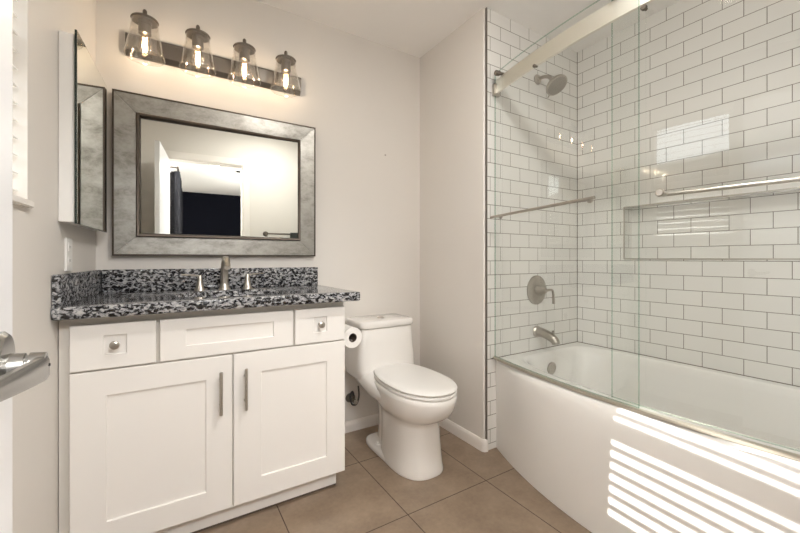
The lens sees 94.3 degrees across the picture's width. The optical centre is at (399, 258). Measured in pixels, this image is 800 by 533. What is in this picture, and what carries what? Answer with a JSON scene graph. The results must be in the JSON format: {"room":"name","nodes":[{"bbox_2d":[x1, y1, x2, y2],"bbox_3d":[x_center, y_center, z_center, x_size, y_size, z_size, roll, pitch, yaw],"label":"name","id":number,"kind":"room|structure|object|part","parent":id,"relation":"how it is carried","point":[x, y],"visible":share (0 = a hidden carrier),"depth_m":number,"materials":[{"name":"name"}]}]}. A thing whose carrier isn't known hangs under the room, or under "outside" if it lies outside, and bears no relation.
{"room":"bathroom","nodes":[
{"label":"bathroom","id":0,"kind":"room"},
{"bbox_2d":[12,0,95,532],"bbox_3d":[-0.828,-0.161,0.566,0.130,2.432,2.386,0,0,-29],"label":"wall","id":1,"kind":"structure","parent":0,"point":[38,236],"depth_m":1.05,"materials":[{"name":"paint"}]},
{"bbox_2d":[12,0,17,190],"bbox_3d":[-0.824,-0.608,0.617,0.057,0.909,0.760,0,0,-29],"label":"window blind","id":2,"kind":"object","parent":1,"relation":"attached to","point":[13,13],"visible":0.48,"depth_m":0.94,"materials":[{"name":"white plastic"}]},
{"bbox_2d":[12,194,33,207],"bbox_3d":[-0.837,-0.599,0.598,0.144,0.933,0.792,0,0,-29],"label":"window sill","id":3,"kind":"structure","parent":1,"relation":"in","point":[16,200],"depth_m":0.91,"materials":[{"name":"white paint"}]},
{"bbox_2d":[64,237,71,270],"bbox_3d":[-1.136,-0.014,1.273,0.007,0.114,0.070,0,0,-29],"label":"wall outlet","id":4,"kind":"object","parent":1,"relation":"attached to","point":[67,241],"visible":1,"depth_m":1.25,"materials":[{"name":"white plastic"}]},
{"bbox_2d":[68,243,71,250],"bbox_3d":[-1.134,-0.039,1.274,0.002,0.028,0.032,0,0,-29],"label":"socket","id":5,"kind":"object","parent":4,"relation":"attached to","point":[69,244],"depth_m":1.27,"materials":[{"name":"white plastic"}]},
{"bbox_2d":[68,257,71,264],"bbox_3d":[-1.134,0.007,1.274,0.002,0.028,0.032,0,0,-29],"label":"socket","id":6,"kind":"object","parent":4,"relation":"attached to","point":[69,258],"depth_m":1.27,"materials":[{"name":"white plastic"}]},
{"bbox_2d":[58,29,106,231],"bbox_3d":[-1.177,-0.427,1.391,0.048,0.629,0.455,0,0,-29],"label":"medicine cabinet","id":7,"kind":"object","parent":1,"relation":"attached to","point":[82,91],"visible":1,"depth_m":1.24,"materials":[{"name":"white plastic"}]},
{"bbox_3d":[-1.159,-0.427,1.400,0.006,0.629,0.455,0,0,-29],"label":"mirror door","id":8,"kind":"part","parent":7,"relation":"part of","materials":[{"name":"grey metal"}]},
{"bbox_3d":[-1.156,-0.427,1.402,0.001,0.625,0.451,0,0,-29],"label":"mirror pane","id":9,"kind":"part","parent":7,"relation":"part of","materials":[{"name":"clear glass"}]},
{"bbox_2d":[96,0,419,421],"bbox_3d":[-0.367,-0.161,2.290,3.070,2.432,0.100,0,0,-32],"label":"wall","id":10,"kind":"structure","parent":0,"point":[361,96],"depth_m":2.20,"materials":[{"name":"paint"}]},
{"bbox_2d":[102,267,317,292],"bbox_3d":[-0.893,0.100,1.888,0.978,0.101,0.020,0,0,-32],"label":"backsplash","id":11,"kind":"structure","parent":10,"relation":"attached to","point":[122,280],"depth_m":1.81,"materials":[{"name":"stone"}]},
{"bbox_2d":[123,9,300,96],"bbox_3d":[-0.852,-0.978,1.806,0.795,0.208,0.204,0,0,-32],"label":"vanity light","id":12,"kind":"object","parent":10,"relation":"attached to","point":[136,46],"visible":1,"depth_m":1.80,"materials":[{"name":"silver metal"}]},
{"bbox_3d":[-1.110,-0.954,1.614,0.152,0.159,0.152,0,0,-32],"label":"lamp shade","id":13,"kind":"part","parent":12,"relation":"part of","materials":[{"name":"clear glass"}]},
{"bbox_3d":[-1.134,-1.004,1.653,0.036,0.064,0.100,0,0,-32],"label":"lamp arm","id":14,"kind":"part","parent":12,"relation":"part of","materials":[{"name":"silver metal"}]},
{"bbox_3d":[-0.962,-1.004,1.761,0.036,0.064,0.100,0,0,-32],"label":"lamp arm","id":15,"kind":"part","parent":12,"relation":"part of","materials":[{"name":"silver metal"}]},
{"bbox_3d":[-0.938,-0.954,1.722,0.152,0.159,0.152,0,0,-32],"label":"lamp shade","id":16,"kind":"part","parent":12,"relation":"part of","materials":[{"name":"clear glass"}]},
{"bbox_3d":[-0.791,-1.004,1.868,0.036,0.064,0.100,0,0,-32],"label":"lamp arm","id":17,"kind":"part","parent":12,"relation":"part of","materials":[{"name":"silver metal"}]},
{"bbox_3d":[-0.767,-0.954,1.829,0.152,0.159,0.152,0,0,-32],"label":"lamp shade","id":18,"kind":"part","parent":12,"relation":"part of","materials":[{"name":"clear glass"}]},
{"bbox_3d":[-0.620,-1.004,1.975,0.036,0.064,0.100,0,0,-32],"label":"lamp arm","id":19,"kind":"part","parent":12,"relation":"part of","materials":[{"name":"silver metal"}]},
{"bbox_3d":[-0.595,-0.954,1.936,0.152,0.159,0.152,0,0,-32],"label":"lamp shade","id":20,"kind":"part","parent":12,"relation":"part of","materials":[{"name":"clear glass"}]},
{"bbox_2d":[112,88,315,255],"bbox_3d":[-0.882,-0.381,1.888,0.925,0.736,0.033,0,0,-32],"label":"vanity mirror","id":21,"kind":"object","parent":10,"relation":"attached to","point":[188,179],"visible":1,"depth_m":1.84,"materials":[{"name":"grey metal"}]},
{"bbox_3d":[-1.231,-0.381,1.663,0.081,0.721,0.006,0,0,-35],"label":"frame panel","id":22,"kind":"part","parent":21,"relation":"part of","materials":[{"name":"silver metal"}]},
{"bbox_3d":[-0.879,-0.702,1.883,0.910,0.081,0.010,0,0,-32],"label":"frame panel","id":23,"kind":"part","parent":21,"relation":"part of","materials":[{"name":"silver metal"}]},
{"bbox_3d":[-0.879,-0.060,1.883,0.910,0.081,0.010,0,0,-32],"label":"frame panel","id":24,"kind":"part","parent":21,"relation":"part of","materials":[{"name":"silver metal"}]},
{"bbox_3d":[-0.883,-0.381,1.890,0.727,0.538,0.004,0,0,-31],"label":"mirror pane","id":25,"kind":"part","parent":21,"relation":"part of","materials":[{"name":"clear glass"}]},
{"bbox_3d":[-0.527,-0.381,2.103,0.081,0.721,0.006,0,0,-29],"label":"frame panel","id":26,"kind":"part","parent":21,"relation":"part of","materials":[{"name":"silver metal"}]},
{"bbox_2d":[346,386,359,405],"bbox_3d":[-0.281,0.822,2.232,0.066,0.115,0.090,0,0,-32],"label":"supply valve","id":27,"kind":"object","parent":10,"relation":"attached to","point":[350,397],"visible":1,"depth_m":2.21,"materials":[{"name":"silver metal"}]},
{"bbox_2d":[345,413,378,432],"bbox_3d":[-0.190,1.023,2.334,0.778,0.064,0.013,0,0,-32],"label":"baseboard","id":28,"kind":"structure","parent":10,"relation":"attached to","point":[372,420],"depth_m":2.30,"materials":[{"name":"white paint"}]},
{"bbox_2d":[198,424,591,532],"bbox_3d":[0.230,1.095,1.334,3.070,0.080,2.354,0,0,-32],"label":"floor","id":29,"kind":"structure","parent":0,"point":[475,491],"depth_m":1.58,"materials":[{"name":"tile"}]},
{"bbox_2d":[59,302,344,532],"bbox_3d":[-0.793,0.623,1.632,0.978,0.864,0.557,0,0,-32],"label":"vanity cabinet","id":30,"kind":"object","parent":29,"relation":"on","point":[196,421],"visible":1,"depth_m":1.38,"materials":[{"name":"white paint"}]},
{"bbox_3d":[-0.962,0.291,1.252,0.231,0.149,0.020,0,0,-32],"label":"drawer","id":31,"kind":"part","parent":30,"relation":"part of","materials":[{"name":"paint"}]},
{"bbox_3d":[-0.951,0.287,1.237,0.029,0.029,0.034,0,0,-32],"label":"knob","id":32,"kind":"part","parent":30,"relation":"part of","materials":[{"name":"silver metal"}]},
{"bbox_3d":[-0.857,0.667,1.318,0.478,0.591,0.020,0,0,-32],"label":"cabinet door","id":33,"kind":"part","parent":30,"relation":"part of","materials":[{"name":"paint"}]},
{"bbox_2d":[51,267,359,320],"bbox_3d":[-0.769,0.119,1.638,1.033,0.140,0.574,0,0,-32],"label":"countertop","id":34,"kind":"structure","parent":30,"relation":"on","point":[125,292],"depth_m":1.59,"materials":[{"name":"stone"}]},
{"bbox_2d":[181,256,263,290],"bbox_3d":[-0.829,0.069,1.764,0.361,0.162,0.147,0,0,-32],"label":"faucet","id":35,"kind":"object","parent":34,"relation":"on","point":[225,263],"visible":1,"depth_m":1.78,"materials":[{"name":"silver metal"}]},
{"bbox_3d":[-0.970,0.080,1.726,0.081,0.018,0.016,0,0,-39],"label":"lever","id":36,"kind":"part","parent":35,"relation":"part of","materials":[{"name":"silver metal"}]},
{"bbox_3d":[-0.943,0.114,1.748,0.048,0.072,0.048,0,0,-32],"label":"handle","id":37,"kind":"part","parent":35,"relation":"part of","materials":[{"name":"silver metal"}]},
{"bbox_3d":[-0.829,0.069,1.764,0.054,0.162,0.147,0,0,-32],"label":"spout","id":38,"kind":"part","parent":35,"relation":"part of","materials":[{"name":"silver metal"}]},
{"bbox_3d":[-0.765,0.114,1.860,0.048,0.072,0.048,0,0,-32],"label":"handle","id":39,"kind":"part","parent":35,"relation":"part of","materials":[{"name":"silver metal"}]},
{"bbox_3d":[-0.669,0.507,1.388,0.012,0.160,0.012,0,0,-32],"label":"pull handle","id":40,"kind":"part","parent":30,"relation":"part of","materials":[{"name":"silver metal"}]},
{"bbox_3d":[-0.655,0.291,1.444,0.470,0.149,0.020,0,0,-32],"label":"false drawer","id":41,"kind":"part","parent":30,"relation":"part of","materials":[{"name":"paint"}]},
{"bbox_3d":[-0.595,0.507,1.435,0.012,0.160,0.012,0,0,-32],"label":"pull handle","id":42,"kind":"part","parent":30,"relation":"part of","materials":[{"name":"silver metal"}]},
{"bbox_3d":[-0.453,0.667,1.571,0.466,0.591,0.020,0,0,-32],"label":"cabinet door","id":43,"kind":"part","parent":30,"relation":"part of","materials":[{"name":"paint"}]},
{"bbox_3d":[-0.351,0.291,1.634,0.226,0.149,0.020,0,0,-32],"label":"drawer","id":44,"kind":"part","parent":30,"relation":"part of","materials":[{"name":"paint"}]},
{"bbox_3d":[-0.344,0.287,1.616,0.029,0.029,0.034,0,0,-32],"label":"knob","id":45,"kind":"part","parent":30,"relation":"part of","materials":[{"name":"silver metal"}]},
{"bbox_2d":[345,313,456,480],"bbox_3d":[0.015,0.700,2.010,0.380,0.706,0.754,0,0,-32],"label":"toilet","id":46,"kind":"object","parent":29,"relation":"on","point":[412,399],"visible":0.97,"depth_m":1.87,"materials":[{"name":"white ceramic"}]},
{"bbox_3d":[-0.112,0.543,2.212,0.380,0.292,0.265,0,0,-32],"label":"tank","id":47,"kind":"part","parent":46,"relation":"part of","materials":[{"name":"white ceramic"}]},
{"bbox_3d":[-0.122,0.372,2.228,0.362,0.041,0.239,0,0,-32],"label":"tank lid","id":48,"kind":"part","parent":46,"relation":"part of","materials":[{"name":"white ceramic"}]},
{"bbox_3d":[0.066,0.640,1.927,0.324,0.018,0.557,0,0,-32],"label":"seat","id":49,"kind":"part","parent":46,"relation":"part of","materials":[{"name":"white plastic"}]},
{"bbox_3d":[0.066,0.615,1.927,0.326,0.025,0.558,0,0,-32],"label":"seat lid","id":50,"kind":"part","parent":46,"relation":"part of","materials":[{"name":"white plastic"}]},
{"bbox_3d":[0.056,0.852,1.943,0.328,0.403,0.598,0,0,-32],"label":"bowl","id":51,"kind":"part","parent":46,"relation":"part of","materials":[{"name":"white ceramic"}]},
{"bbox_2d":[496,342,799,532],"bbox_3d":[1.187,0.803,1.583,0.936,0.499,1.518,0,0,-32],"label":"bathtub","id":52,"kind":"object","parent":29,"relation":"on","point":[610,468],"visible":0.93,"depth_m":1.48,"materials":[{"name":"white ceramic"}]},
{"bbox_3d":[0.898,0.650,2.195,0.076,0.076,0.018,0,0,-32],"label":"overflow plate","id":53,"kind":"part","parent":52,"relation":"part of","materials":[{"name":"silver metal"}]},
{"bbox_2d":[490,0,799,460],"bbox_3d":[0.878,-0.233,1.389,0.192,1.575,1.522,0,0,-32],"label":"shower door frame","id":54,"kind":"structure","parent":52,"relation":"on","point":[614,10],"depth_m":1.47,"materials":[{"name":"silver glass"}]},
{"bbox_3d":[0.537,-1.003,2.009,0.052,0.028,0.028,0,0,-19],"label":"roller knob","id":55,"kind":"part","parent":54,"relation":"part of","materials":[{"name":"silver metal"}]},
{"bbox_3d":[0.927,-0.230,1.308,0.060,0.028,0.028,0,0,-32],"label":"bar post","id":56,"kind":"part","parent":54,"relation":"part of","materials":[{"name":"silver metal"}]},
{"bbox_2d":[256,0,679,57],"bbox_3d":[0.257,-1.417,1.292,3.070,0.080,2.454,0,0,-32],"label":"ceiling","id":57,"kind":"structure","parent":0,"point":[412,27],"depth_m":2.11,"materials":[{"name":"paint"}]},
{"bbox_2d":[420,8,576,449],"bbox_3d":[0.697,-0.161,2.547,0.952,2.432,0.633,0,0,-32],"label":"wall","id":58,"kind":"structure","parent":0,"point":[532,136],"depth_m":2.22,"materials":[{"name":"paint"}]},
{"bbox_2d":[439,418,487,451],"bbox_3d":[0.304,1.023,2.284,0.032,0.064,0.622,0,0,-32],"label":"baseboard","id":59,"kind":"structure","parent":58,"relation":"attached to","point":[481,444],"depth_m":2.14,"materials":[{"name":"white paint"}]},
{"bbox_2d":[485,7,486,439],"bbox_3d":[0.474,-0.161,2.038,0.006,2.432,0.011,0,0,-32],"label":"trim","id":60,"kind":"structure","parent":58,"relation":"attached to","point":[486,7],"depth_m":2.03,"materials":[{"name":"silver metal"}]},
{"bbox_2d":[527,275,554,303],"bbox_3d":[0.853,0.190,2.219,0.176,0.176,0.088,0,0,-32],"label":"shower valve","id":61,"kind":"object","parent":58,"relation":"attached to","point":[537,290],"visible":1,"depth_m":2.23,"materials":[{"name":"silver metal"}]},
{"bbox_3d":[0.895,0.225,2.211,0.067,0.090,0.022,0,0,-20],"label":"lever","id":62,"kind":"part","parent":61,"relation":"part of","materials":[{"name":"silver metal"}]},
{"bbox_2d":[533,325,559,344],"bbox_3d":[0.873,0.454,2.192,0.072,0.094,0.155,0,0,-32],"label":"tub spout","id":63,"kind":"object","parent":58,"relation":"attached to","point":[538,331],"visible":1,"depth_m":2.18,"materials":[{"name":"silver metal"}]},
{"bbox_2d":[534,74,566,97],"bbox_3d":[0.885,-1.035,2.181,0.128,0.170,0.187,0,0,-32],"label":"shower","id":64,"kind":"object","parent":58,"relation":"attached to","point":[556,84],"visible":1,"depth_m":2.15,"materials":[{"name":"silver metal"}]},
{"bbox_3d":[0.869,-1.070,2.209,0.021,0.061,0.102,0,0,-32],"label":"arm","id":65,"kind":"part","parent":64,"relation":"part of","materials":[{"name":"silver metal"}]},
{"bbox_2d":[578,0,799,385],"bbox_3d":[1.672,-0.161,1.830,0.140,2.432,1.665,0,0,-32],"label":"wall","id":66,"kind":"structure","parent":0,"point":[691,94],"depth_m":1.93,"materials":[{"name":"tile"}]},
{"bbox_2d":[491,52,799,386],"bbox_3d":[1.249,-0.410,1.621,0.801,1.934,1.524,0,0,-32],"label":"trim","id":67,"kind":"structure","parent":66,"relation":"attached to","point":[577,52],"depth_m":2.48,"materials":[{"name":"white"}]},
{"bbox_2d":[623,187,799,259],"bbox_3d":[1.607,-0.152,1.803,0.005,0.315,0.999,0,0,-32],"label":"trim","id":68,"kind":"structure","parent":66,"relation":"attached to","point":[795,187],"depth_m":1.90,"materials":[{"name":"silver metal"}]},
{"bbox_3d":[0.884,-0.161,0.290,3.070,2.432,0.110,0,0,-32],"label":"wall","id":69,"kind":"structure","parent":0,"visible":0},
{"bbox_2d":[0,0,50,532],"bbox_3d":[-0.174,0.035,0.084,0.071,2.023,0.661,0,0,-36],"label":"door","id":70,"kind":"structure","parent":69,"relation":"in","point":[19,372],"depth_m":0.33,"materials":[{"name":"white paint"}]},
{"bbox_3d":[-0.300,0.384,1.841,0.079,0.041,0.131,0,0,-32],"label":"toilet paper holder","id":71,"kind":"object","parent":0,"visible":0},
{"bbox_2d":[343,324,361,347],"bbox_3d":[-0.257,0.383,1.836,0.104,0.100,0.106,0,0,-32],"label":"toilet paper roll","id":72,"kind":"object","parent":71,"relation":"on","point":[352,333],"visible":0.7,"depth_m":1.80,"materials":[{"name":"white paper"}]}
]}

